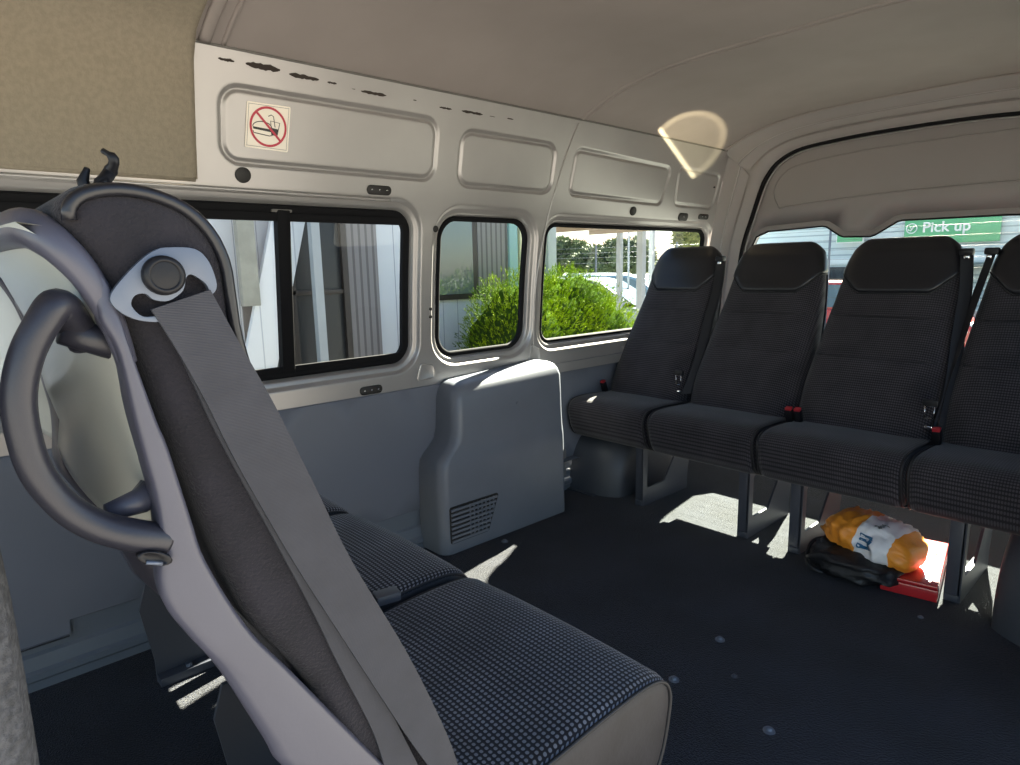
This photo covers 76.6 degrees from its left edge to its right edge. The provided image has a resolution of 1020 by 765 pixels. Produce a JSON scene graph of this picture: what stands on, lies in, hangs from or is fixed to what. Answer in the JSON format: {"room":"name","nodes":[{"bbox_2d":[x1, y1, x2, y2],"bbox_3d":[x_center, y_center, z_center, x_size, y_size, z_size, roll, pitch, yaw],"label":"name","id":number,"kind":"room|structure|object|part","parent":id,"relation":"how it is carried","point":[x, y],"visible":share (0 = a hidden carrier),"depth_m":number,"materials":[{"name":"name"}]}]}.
{"room":"vehicle interior","nodes":[
{"label":"vehicle interior","id":0,"kind":"room"},
{"bbox_2d":[0,352,622,648],"bbox_3d":[-0.600,0.295,2.085,4.400,0.484,0.057,-10,14,-42],"label":"wall","id":1,"kind":"structure","parent":0,"point":[363,454],"depth_m":2.02,"materials":[{"name":"plastic"}]},
{"bbox_2d":[0,42,728,693],"bbox_3d":[-0.560,-0.129,1.967,4.417,1.590,0.205,-10,14,-42],"label":"wall","id":2,"kind":"structure","parent":0,"point":[430,157],"depth_m":2.10,"materials":[{"name":"metal"}]},
{"bbox_2d":[0,0,207,181],"bbox_3d":[-0.954,-0.509,0.411,1.875,0.433,1.605,-10,14,-42],"label":"trim","id":3,"kind":"structure","parent":2,"relation":"attached to","point":[79,78],"depth_m":1.44,"materials":[{"name":"fabric"}]},
{"bbox_2d":[0,190,408,380],"bbox_3d":[-0.935,-0.213,1.669,1.602,0.508,0.081,-10,14,-42],"label":"window","id":4,"kind":"structure","parent":2,"relation":"in","point":[282,215],"depth_m":1.92,"materials":[{"name":"black rubber"}]},
{"bbox_3d":[-0.919,-0.426,1.615,1.540,0.022,0.018,-10,14,-41],"label":"rail","id":5,"kind":"part","parent":4,"relation":"part of","materials":[{"name":"black rubber"}]},
{"bbox_3d":[-0.941,0.006,1.727,1.540,0.016,0.017,-10,14,-41],"label":"rail","id":6,"kind":"part","parent":4,"relation":"part of","materials":[{"name":"black metal"}]},
{"bbox_2d":[245,101,290,151],"bbox_3d":[-0.648,-0.683,1.729,0.124,0.115,0.026,-10,14,-42],"label":"sticker","id":7,"kind":"object","parent":2,"relation":"attached to","point":[267,125],"visible":1,"depth_m":1.73,"materials":[{"name":"beige paper"}]},
{"bbox_3d":[-0.461,0.025,2.142,0.084,0.028,0.005,-10,14,-41],"label":"slotted plate","id":8,"kind":"part","parent":2,"relation":"part of","materials":[{"name":"black"}]},
{"bbox_3d":[-0.406,-0.597,2.005,0.086,0.028,0.010,-10,14,-41],"label":"slotted plate","id":9,"kind":"part","parent":2,"relation":"part of","materials":[{"name":"black plastic"}]},
{"bbox_2d":[435,216,526,355],"bbox_3d":[-0.102,-0.360,2.422,0.436,0.499,0.071,-10,14,-42],"label":"window","id":10,"kind":"structure","parent":2,"relation":"in","point":[447,221],"depth_m":2.42,"materials":[{"name":"black rubber"}]},
{"bbox_2d":[539,223,704,341],"bbox_3d":[0.563,-0.479,3.022,1.189,0.487,0.070,-10,14,-42],"label":"window","id":11,"kind":"structure","parent":2,"relation":"in","point":[566,225],"depth_m":2.82,"materials":[{"name":"black rubber"}]},
{"bbox_3d":[0.841,-0.804,3.135,0.080,0.036,0.012,-10,14,-41],"label":"latch plate","id":12,"kind":"part","parent":2,"relation":"part of","materials":[{"name":"black plastic"}]},
{"bbox_3d":[0.975,-0.835,3.252,0.090,0.026,0.010,-10,14,-41],"label":"latch plate","id":13,"kind":"part","parent":2,"relation":"part of","materials":[{"name":"black plastic"}]},
{"bbox_2d":[710,74,1019,312],"bbox_3d":[1.679,-0.362,2.806,0.170,1.660,1.840,-10,14,-42],"label":"trim","id":14,"kind":"structure","parent":2,"relation":"attached to","point":[751,161],"depth_m":2.91,"materials":[{"name":"grey plastic"}]},
{"bbox_2d":[743,115,1019,253],"bbox_3d":[1.749,-0.335,2.875,0.046,1.538,1.571,-10,14,-42],"label":"door","id":15,"kind":"structure","parent":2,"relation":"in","point":[859,188],"depth_m":2.81,"materials":[{"name":"grey plastic"}]},
{"bbox_2d":[760,220,1019,332],"bbox_3d":[1.747,-0.397,2.887,0.003,0.645,1.423,-10,14,-42],"label":"window","id":16,"kind":"structure","parent":15,"relation":"attached to","point":[1017,220],"depth_m":2.80,"materials":[{"name":"clear glass"}]},
{"bbox_2d":[28,460,1019,764],"bbox_3d":[0.024,0.786,1.491,4.500,0.070,1.900,-10,14,-42],"label":"floor","id":17,"kind":"structure","parent":0,"point":[842,671],"depth_m":1.69,"materials":[{"name":"carpet"}]},
{"bbox_2d":[0,550,39,764],"bbox_3d":[-0.680,0.450,0.397,0.638,1.005,0.466,-10,14,-42],"label":"seat","id":18,"kind":"object","parent":17,"relation":"on","point":[18,746],"visible":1,"depth_m":0.40,"materials":[{"name":"fabric"}]},
{"bbox_2d":[0,349,348,687],"bbox_3d":[-0.796,0.227,1.515,0.701,1.059,0.464,-10,14,-42],"label":"seat","id":19,"kind":"object","parent":17,"relation":"on","point":[177,657],"visible":0.05,"depth_m":1.61,"materials":[{"name":"fabric"}]},
{"bbox_3d":[-0.768,0.599,1.696,0.355,0.262,0.008,-10,14,-41],"label":"leg","id":20,"kind":"part","parent":19,"relation":"part of","materials":[{"name":"grey paint"}]},
{"bbox_3d":[-0.744,0.716,1.711,0.340,0.022,0.038,-10,14,-41],"label":"foot rail","id":21,"kind":"part","parent":19,"relation":"part of","materials":[{"name":"black metal"}]},
{"bbox_2d":[319,494,348,515],"bbox_3d":[-0.695,0.391,1.635,0.438,0.189,0.439,-10,14,-41],"label":"cushion","id":22,"kind":"object","parent":19,"relation":"on","point":[332,508],"depth_m":1.59,"materials":[{"name":"fabric"}]},
{"bbox_2d":[0,285,466,764],"bbox_3d":[-0.477,0.281,1.171,0.701,1.059,0.485,-10,14,-42],"label":"seat","id":23,"kind":"object","parent":17,"relation":"on","point":[393,568],"visible":0.16,"depth_m":1.22,"materials":[{"name":"fabric"}]},
{"bbox_3d":[-0.408,0.659,1.308,0.355,0.262,0.008,-10,14,-41],"label":"leg","id":24,"kind":"part","parent":23,"relation":"part of","materials":[{"name":"grey paint"}]},
{"bbox_2d":[330,514,463,611],"bbox_3d":[-0.383,0.444,1.298,0.438,0.189,0.439,-10,14,-41],"label":"cushion","id":25,"kind":"object","parent":23,"relation":"on","point":[385,560],"depth_m":1.27,"materials":[{"name":"fabric"}]},
{"bbox_2d":[0,148,671,764],"bbox_3d":[-0.170,0.320,0.831,0.710,1.088,0.483,-10,14,-42],"label":"seat","id":26,"kind":"object","parent":17,"relation":"on","point":[180,460],"visible":1,"depth_m":0.48,"materials":[{"name":"fabric"}]},
{"bbox_3d":[-0.266,-0.027,0.419,0.024,0.035,0.048,5,12,30],"label":"handle","id":27,"kind":"part","parent":26,"relation":"part of","materials":[{"name":"black plastic"}]},
{"bbox_3d":[-0.271,0.031,0.410,0.081,0.181,0.054,-10,14,-41],"label":"grab handle","id":28,"kind":"part","parent":26,"relation":"part of","materials":[{"name":"black plastic"}]},
{"bbox_3d":[-0.256,0.078,0.443,0.024,0.025,0.043,2,10,16],"label":"handle","id":29,"kind":"part","parent":26,"relation":"part of","materials":[{"name":"plastic"}]},
{"bbox_3d":[-0.221,-0.063,0.413,0.063,0.047,0.005,-10,14,-42],"label":"anchor plate","id":30,"kind":"part","parent":26,"relation":"part of","materials":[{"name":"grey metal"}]},
{"bbox_3d":[-0.304,0.165,0.691,0.288,0.670,0.455,-10,14,-41],"label":"backrest","id":31,"kind":"part","parent":26,"relation":"part of","materials":[{"name":"fabric"}]},
{"bbox_2d":[384,578,668,764],"bbox_3d":[-0.070,0.497,0.961,0.438,0.189,0.439,-10,14,-41],"label":"cushion","id":32,"kind":"object","parent":26,"relation":"on","point":[508,681],"depth_m":0.90,"materials":[{"name":"fabric"}]},
{"bbox_2d":[419,359,564,555],"bbox_3d":[-0.049,0.257,2.459,0.632,0.626,0.144,-10,14,-42],"label":"heater cover","id":33,"kind":"object","parent":17,"relation":"on","point":[492,467],"visible":1,"depth_m":2.37,"materials":[{"name":"plastic"}]},
{"bbox_2d":[449,493,497,543],"bbox_3d":[-0.126,0.489,2.332,0.224,0.135,0.004,-10,14,-42],"label":"grille","id":34,"kind":"object","parent":33,"relation":"attached to","point":[472,518],"depth_m":2.32,"materials":[{"name":"plastic"}]},
{"bbox_2d":[567,435,672,497],"bbox_3d":[0.548,0.315,3.016,0.560,0.299,0.250,-10,14,-42],"label":"wheel arch","id":35,"kind":"object","parent":17,"relation":"on","point":[603,468],"visible":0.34,"depth_m":2.86,"materials":[{"name":"grey plastic"}]},
{"bbox_2d":[567,246,725,505],"bbox_3d":[0.643,-0.060,2.896,0.687,1.078,0.442,-10,14,-42],"label":"seat","id":36,"kind":"object","parent":17,"relation":"on","point":[668,339],"visible":0.88,"depth_m":2.85,"materials":[{"name":"fabric"}]},
{"bbox_2d":[568,390,683,449],"bbox_3d":[0.548,0.147,2.855,0.438,0.189,0.410,-10,14,-41],"label":"cushion","id":37,"kind":"object","parent":36,"relation":"on","point":[616,416],"depth_m":2.72,"materials":[{"name":"fabric"}]},
{"bbox_3d":[0.665,0.485,2.837,0.340,0.022,0.034,-10,14,-41],"label":"foot rail","id":38,"kind":"part","parent":36,"relation":"part of","materials":[{"name":"black metal"}]},
{"bbox_3d":[0.549,0.389,2.713,0.020,0.262,0.038,-10,14,-41],"label":"leg post","id":39,"kind":"part","parent":36,"relation":"part of","materials":[{"name":"grey metal"}]},
{"bbox_3d":[0.683,0.368,2.812,0.355,0.262,0.007,-10,14,-41],"label":"leg","id":40,"kind":"part","parent":36,"relation":"part of","materials":[{"name":"grey paint"}]},
{"bbox_3d":[0.718,-0.259,2.949,0.441,0.708,0.419,-10,14,-41],"label":"backrest","id":41,"kind":"part","parent":36,"relation":"part of","materials":[{"name":"fabric"}]},
{"bbox_2d":[669,675,678,682],"bbox_3d":[0.400,0.722,1.577,0.026,0.010,0.026,-10,14,-42],"label":"bolt","id":42,"kind":"object","parent":17,"relation":"on","point":[673,679],"visible":1,"depth_m":1.57,"materials":[{"name":"grey metal"}]},
{"bbox_2d":[715,636,724,642],"bbox_3d":[0.566,0.689,1.740,0.026,0.010,0.026,-10,14,-42],"label":"bolt","id":43,"kind":"object","parent":17,"relation":"on","point":[720,639],"visible":1,"depth_m":1.74,"materials":[{"name":"grey metal"}]},
{"bbox_2d":[646,242,828,538],"bbox_3d":[0.933,-0.011,2.583,0.687,1.078,0.456,-10,14,-42],"label":"seat","id":44,"kind":"object","parent":17,"relation":"on","point":[757,359],"visible":0.88,"depth_m":2.53,"materials":[{"name":"fabric"}]},
{"bbox_2d":[648,403,785,473],"bbox_3d":[0.846,0.197,2.535,0.438,0.189,0.445,-10,14,-41],"label":"cushion","id":45,"kind":"object","parent":44,"relation":"on","point":[724,435],"depth_m":2.40,"materials":[{"name":"fabric"}]},
{"bbox_3d":[0.980,0.538,2.498,0.340,0.022,0.037,-10,14,-41],"label":"foot rail","id":46,"kind":"part","parent":44,"relation":"part of","materials":[{"name":"black metal"}]},
{"bbox_3d":[0.863,0.442,2.374,0.020,0.262,0.041,-10,14,-41],"label":"leg post","id":47,"kind":"part","parent":44,"relation":"part of","materials":[{"name":"black metal"}]},
{"bbox_3d":[1.015,-0.209,2.628,0.441,0.708,0.454,-10,14,-41],"label":"backrest","id":48,"kind":"part","parent":44,"relation":"part of","materials":[{"name":"fabric"}]},
{"bbox_3d":[0.998,0.422,2.473,0.355,0.262,0.008,-10,14,-41],"label":"leg","id":49,"kind":"part","parent":44,"relation":"part of","materials":[{"name":"grey paint"}]},
{"bbox_2d":[763,726,774,734],"bbox_3d":[0.561,0.750,1.398,0.026,0.010,0.026,-10,14,-42],"label":"bolt","id":50,"kind":"object","parent":17,"relation":"on","point":[768,730],"visible":1,"depth_m":1.39,"materials":[{"name":"grey metal"}]},
{"bbox_2d":[805,535,904,586],"bbox_3d":[1.124,0.571,2.086,0.267,0.096,0.296,-10,14,-42],"label":"bag","id":51,"kind":"object","parent":17,"relation":"on","point":[834,560],"visible":0.69,"depth_m":2.02,"materials":[{"name":"black fabric"}]},
{"bbox_2d":[820,506,928,572],"bbox_3d":[1.169,0.496,2.098,0.243,0.144,0.315,-8,12,-32],"label":"plastic bag","id":52,"kind":"object","parent":51,"relation":"on","point":[882,539],"visible":0.94,"depth_m":2.02,"materials":[{"name":"orange plastic"}]},
{"bbox_2d":[756,236,974,554],"bbox_3d":[1.285,0.049,2.204,0.699,1.078,0.600,-10,14,-42],"label":"seat","id":53,"kind":"object","parent":17,"relation":"on","point":[869,401],"visible":0.89,"depth_m":2.21,"materials":[{"name":"fabric"}]},
{"bbox_3d":[1.109,0.560,2.358,0.340,0.022,0.038,-10,14,-41],"label":"foot rail","id":54,"kind":"part","parent":53,"relation":"part of","materials":[{"name":"black metal"}]},
{"bbox_3d":[0.992,0.464,2.235,0.020,0.262,0.042,-10,14,-41],"label":"leg post","id":55,"kind":"part","parent":53,"relation":"part of","materials":[{"name":"black metal"}]},
{"bbox_3d":[1.128,0.444,2.333,0.355,0.262,0.008,-10,14,-41],"label":"leg","id":56,"kind":"part","parent":53,"relation":"part of","materials":[{"name":"grey paint"}]},
{"bbox_2d":[758,421,931,506],"bbox_3d":[1.154,0.249,2.202,0.438,0.189,0.455,-10,14,-41],"label":"cushion","id":57,"kind":"object","parent":53,"relation":"on","point":[855,459],"depth_m":2.07,"materials":[{"name":"fabric"}]},
{"bbox_3d":[1.324,-0.156,2.296,0.441,0.708,0.465,-10,14,-41],"label":"backrest","id":58,"kind":"part","parent":53,"relation":"part of","materials":[{"name":"fabric"}]},
{"bbox_2d":[880,539,947,602],"bbox_3d":[1.312,0.589,2.086,0.150,0.052,0.380,7,13,37],"label":"box","id":59,"kind":"object","parent":17,"relation":"on","point":[924,583],"visible":0.48,"depth_m":1.96,"materials":[{"name":"red"}]},
{"bbox_3d":[1.312,0.571,2.083,0.146,0.010,0.376,7,13,37],"label":"lid","id":60,"kind":"part","parent":59,"relation":"part of","materials":[{"name":"red"}]},
{"bbox_2d":[906,234,1019,603],"bbox_3d":[1.546,0.093,1.923,0.687,1.078,0.491,-10,14,-42],"label":"seat","id":61,"kind":"object","parent":17,"relation":"on","point":[969,474],"visible":1,"depth_m":1.95,"materials":[{"name":"fabric"}]},
{"bbox_3d":[1.308,0.517,1.894,0.020,0.262,0.042,-10,14,-41],"label":"leg post","id":62,"kind":"part","parent":61,"relation":"part of","materials":[{"name":"black metal"}]},
{"bbox_3d":[1.425,0.614,2.018,0.340,0.022,0.038,-10,14,-41],"label":"foot rail","id":63,"kind":"part","parent":61,"relation":"part of","materials":[{"name":"black metal"}]},
{"bbox_2d":[909,442,1019,535],"bbox_3d":[1.466,0.302,1.865,0.438,0.189,0.455,-10,14,-41],"label":"cushion","id":64,"kind":"object","parent":61,"relation":"on","point":[966,484],"depth_m":1.81,"materials":[{"name":"fabric"}]},
{"bbox_3d":[1.444,0.497,1.992,0.355,0.262,0.008,-10,14,-41],"label":"leg","id":65,"kind":"part","parent":61,"relation":"part of","materials":[{"name":"grey paint"}]},
{"bbox_3d":[1.636,-0.103,1.959,0.441,0.708,0.465,-10,14,-41],"label":"backrest","id":66,"kind":"part","parent":61,"relation":"part of","materials":[{"name":"fabric"}]},
{"bbox_2d":[991,534,1019,646],"bbox_3d":[1.606,0.485,1.813,0.720,0.339,0.291,-10,14,-42],"label":"wheel arch","id":67,"kind":"object","parent":17,"relation":"on","point":[1005,621],"visible":0.84,"depth_m":1.72,"materials":[{"name":"grey plastic"}]},
{"bbox_2d":[559,235,633,275],"bbox_3d":[6.313,-8.751,47.049,7.600,3.800,5.600,0,10,8],"label":"sky","id":68,"kind":"structure","parent":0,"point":[591,239],"depth_m":46.30,"materials":[{"name":"grey"}]},
{"bbox_2d":[195,0,1019,151],"bbox_3d":[0.008,-0.823,1.183,4.400,0.137,1.605,-10,14,-42],"label":"ceiling","id":69,"kind":"structure","parent":0,"point":[714,74],"depth_m":1.94,"materials":[{"name":"grey"}]},
{"label":"outside","id":70,"kind":"structure","parent":0,"visible":0},
{"bbox_3d":[11.090,-0.336,10.237,160.000,0.100,160.000,-10,14,-42],"label":"ground","id":71,"kind":"structure","parent":70,"visible":0},
{"bbox_2d":[0,212,556,369],"bbox_3d":[-3.409,-0.562,3.731,8.070,3.250,2.630,-10,14,-42],"label":"building","id":72,"kind":"structure","parent":71,"relation":"on","point":[361,262],"depth_m":4.25,"materials":[{"name":"grey metal"}]},
{"bbox_3d":[-1.394,-0.601,3.844,0.659,1.687,0.040,-10,14,-41],"label":"slanted panel","id":73,"kind":"part","parent":72,"relation":"part of","materials":[{"name":"white metal"}]},
{"bbox_3d":[-1.336,-0.304,4.020,0.040,2.550,0.030,-10,14,-41],"label":"door frame","id":74,"kind":"part","parent":72,"relation":"part of","materials":[{"name":"grey"}]},
{"bbox_3d":[-1.216,-0.573,4.089,0.380,0.030,0.030,-10,14,-41],"label":"door frame","id":75,"kind":"part","parent":72,"relation":"part of","materials":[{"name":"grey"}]},
{"bbox_3d":[-1.213,-0.331,4.157,0.370,2.550,0.030,-10,14,-41],"label":"door","id":76,"kind":"part","parent":72,"relation":"part of","materials":[{"name":"clear glass"}]},
{"bbox_3d":[-1.067,-0.351,4.255,0.040,2.550,0.040,-10,14,-41],"label":"door frame","id":77,"kind":"part","parent":72,"relation":"part of","materials":[{"name":"grey metal"}]},
{"bbox_3d":[-0.981,-0.373,4.366,0.240,2.550,0.030,-10,14,-41],"label":"blind panel","id":78,"kind":"part","parent":72,"relation":"part of","materials":[{"name":"grey metal"}]},
{"bbox_2d":[476,222,507,296],"bbox_3d":[-0.144,-1.180,5.015,0.310,1.025,0.030,-10,14,-41],"label":"window blind","id":79,"kind":"object","parent":72,"relation":"hanging from","point":[491,238],"depth_m":5.02,"materials":[{"name":"grey metal"}]},
{"bbox_2d":[556,227,646,234],"bbox_3d":[0.675,-1.871,7.473,4.600,0.140,2.700,-10,14,-42],"label":"canopy roof","id":80,"kind":"structure","parent":72,"relation":"attached to","point":[558,229],"depth_m":9.12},
{"bbox_2d":[307,222,328,361],"bbox_3d":[-1.161,-0.420,3.938,0.110,2.800,0.090,-10,14,-42],"label":"porch post","id":81,"kind":"object","parent":71,"relation":"on","point":[313,229],"visible":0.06,"depth_m":3.90,"materials":[{"name":"white metal"}]},
{"bbox_2d":[452,261,638,349],"bbox_3d":[0.665,-0.092,5.123,2.656,1.733,1.253,-10,14,-42],"label":"bush","id":82,"kind":"object","parent":71,"relation":"on","point":[571,306],"visible":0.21,"depth_m":4.55,"materials":[{"name":"green plant"}]},
{"bbox_2d":[556,235,587,274],"bbox_3d":[3.324,-7.389,40.172,3.197,3.668,3.111,-10,14,-42],"label":"tree","id":83,"kind":"object","parent":71,"relation":"on","point":[565,247],"visible":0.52,"depth_m":39.55,"materials":[{"name":"green plant"}]},
{"bbox_3d":[3.308,-7.910,40.109,2.679,1.998,2.534,-10,14,-41],"label":"crown","id":84,"kind":"part","parent":83,"relation":"part of","materials":[{"name":"green plant"}]},
{"bbox_2d":[565,243,601,272],"bbox_3d":[4.907,-6.549,37.133,3.152,3.011,3.614,-10,14,-42],"label":"tree","id":85,"kind":"object","parent":71,"relation":"on","point":[589,250],"visible":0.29,"depth_m":36.47,"materials":[{"name":"green plant"}]},
{"bbox_3d":[4.920,-6.737,37.120,2.618,2.163,2.876,-10,14,-41],"label":"crown","id":86,"kind":"part","parent":85,"relation":"part of","materials":[{"name":"green plant"}]},
{"bbox_2d":[564,272,615,276],"bbox_3d":[2.654,-2.623,19.752,1.790,1.440,4.418,-3,10,-12],"label":"car","id":87,"kind":"object","parent":71,"relation":"on","point":[601,272],"visible":0.04,"depth_m":19.40,"materials":[{"name":"silver metal"}]},
{"bbox_2d":[564,277,645,323],"bbox_3d":[1.421,-1.307,12.498,4.618,1.440,1.790,4,11,27],"label":"car","id":88,"kind":"object","parent":71,"relation":"on","point":[631,291],"visible":0.04,"depth_m":11.74,"materials":[{"name":"grey metal"}]},
{"bbox_2d":[584,274,647,294],"bbox_3d":[2.813,-1.821,15.219,4.418,1.440,1.790,6,13,37],"label":"car","id":89,"kind":"object","parent":71,"relation":"on","point":[632,277],"visible":0.02,"depth_m":14.45,"materials":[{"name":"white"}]},
{"bbox_3d":[2.586,-2.284,15.306,2.444,0.429,1.608,6,13,37],"label":"glass","id":90,"kind":"part","parent":89,"relation":"part of","materials":[{"name":"grey"}]},
{"bbox_2d":[616,233,622,309],"bbox_3d":[1.675,-1.639,9.879,0.112,3.000,0.112,-10,14,-42],"label":"post","id":91,"kind":"object","parent":71,"relation":"on","point":[619,236],"visible":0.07,"depth_m":9.83,"materials":[{"name":"white metal"}]},
{"bbox_2d":[585,235,657,273],"bbox_3d":[5.884,-6.102,33.799,3.141,3.254,3.837,-10,14,-42],"label":"tree","id":92,"kind":"object","parent":71,"relation":"on","point":[607,264],"visible":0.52,"depth_m":33.06,"materials":[{"name":"green plant"}]},
{"bbox_3d":[5.860,-6.342,33.755,2.601,2.218,3.143,-10,14,-41],"label":"crown","id":93,"kind":"part","parent":92,"relation":"part of","materials":[{"name":"green plant"}]},
{"bbox_2d":[562,242,691,272],"bbox_3d":[0.589,-4.053,25.313,17.930,2.400,0.063,4,12,29],"label":"wire fence","id":94,"kind":"object","parent":71,"relation":"on","point":[596,257],"visible":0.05,"depth_m":23.68,"materials":[{"name":"grey metal"}]},
{"bbox_3d":[3.179,-3.851,23.857,0.050,2.400,0.050,-10,14,-41],"label":"fence post","id":95,"kind":"part","parent":94,"relation":"part of","materials":[{"name":"grey metal"}]},
{"bbox_2d":[627,232,629,288],"bbox_3d":[2.237,-2.062,12.187,0.045,3.000,0.045,-10,14,-42],"label":"post","id":96,"kind":"object","parent":71,"relation":"on","point":[628,269],"visible":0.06,"depth_m":12.14,"materials":[{"name":"white metal"}]},
{"bbox_2d":[636,231,645,316],"bbox_3d":[1.946,-1.594,9.588,0.150,3.000,0.150,-10,14,-42],"label":"post","id":97,"kind":"object","parent":71,"relation":"on","point":[641,236],"visible":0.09,"depth_m":9.54,"materials":[{"name":"white metal"}]},
{"bbox_2d":[648,231,654,287],"bbox_3d":[2.225,-1.702,10.160,0.105,3.000,0.105,-10,14,-42],"label":"post","id":98,"kind":"object","parent":71,"relation":"on","point":[651,266],"visible":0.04,"depth_m":10.08,"materials":[{"name":"white metal"}]},
{"bbox_2d":[669,231,699,247],"bbox_3d":[9.639,-6.326,31.837,3.768,4.218,3.675,-10,14,-42],"label":"tree","id":99,"kind":"object","parent":71,"relation":"on","point":[683,238],"visible":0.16,"depth_m":30.83,"materials":[{"name":"green plant"}]},
{"bbox_2d":[824,230,831,327],"bbox_3d":[5.401,-2.024,10.940,0.057,3.225,0.060,-10,14,-42],"label":"sign pole","id":100,"kind":"object","parent":71,"relation":"on","point":[830,232],"visible":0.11,"depth_m":10.91,"materials":[{"name":"grey metal"}]},
{"bbox_2d":[757,216,1019,310],"bbox_3d":[9.512,-3.020,14.392,2.700,3.800,8.600,-10,14,-42],"label":"wall","id":101,"kind":"structure","parent":71,"relation":"on","point":[1010,224],"depth_m":15.16,"materials":[{"name":"white"}]},
{"bbox_2d":[836,235,863,243],"bbox_3d":[7.866,-3.504,14.917,0.050,0.550,0.600,-10,14,-42],"label":"sign","id":102,"kind":"object","parent":101,"relation":"attached to","point":[839,239],"visible":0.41,"depth_m":14.96,"materials":[{"name":"green plastic"}]},
{"bbox_2d":[904,216,1002,241],"bbox_3d":[9.227,-3.313,13.505,0.067,0.760,1.720,-10,14,-42],"label":"sign","id":103,"kind":"object","parent":101,"relation":"attached to","point":[977,230],"visible":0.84,"depth_m":13.38,"materials":[{"name":"green"}]},
{"bbox_2d":[826,280,976,346],"bbox_3d":[6.131,-1.211,11.801,1.790,1.291,4.417,-10,13,-40],"label":"car","id":104,"kind":"object","parent":71,"relation":"on","point":[834,285],"visible":0.02,"depth_m":11.21,"materials":[{"name":"red"}]},
{"bbox_3d":[5.941,-1.637,11.941,1.608,0.385,2.418,-10,13,-40],"label":"glass","id":105,"kind":"part","parent":104,"relation":"part of","materials":[{"name":"grey"}]}
]}

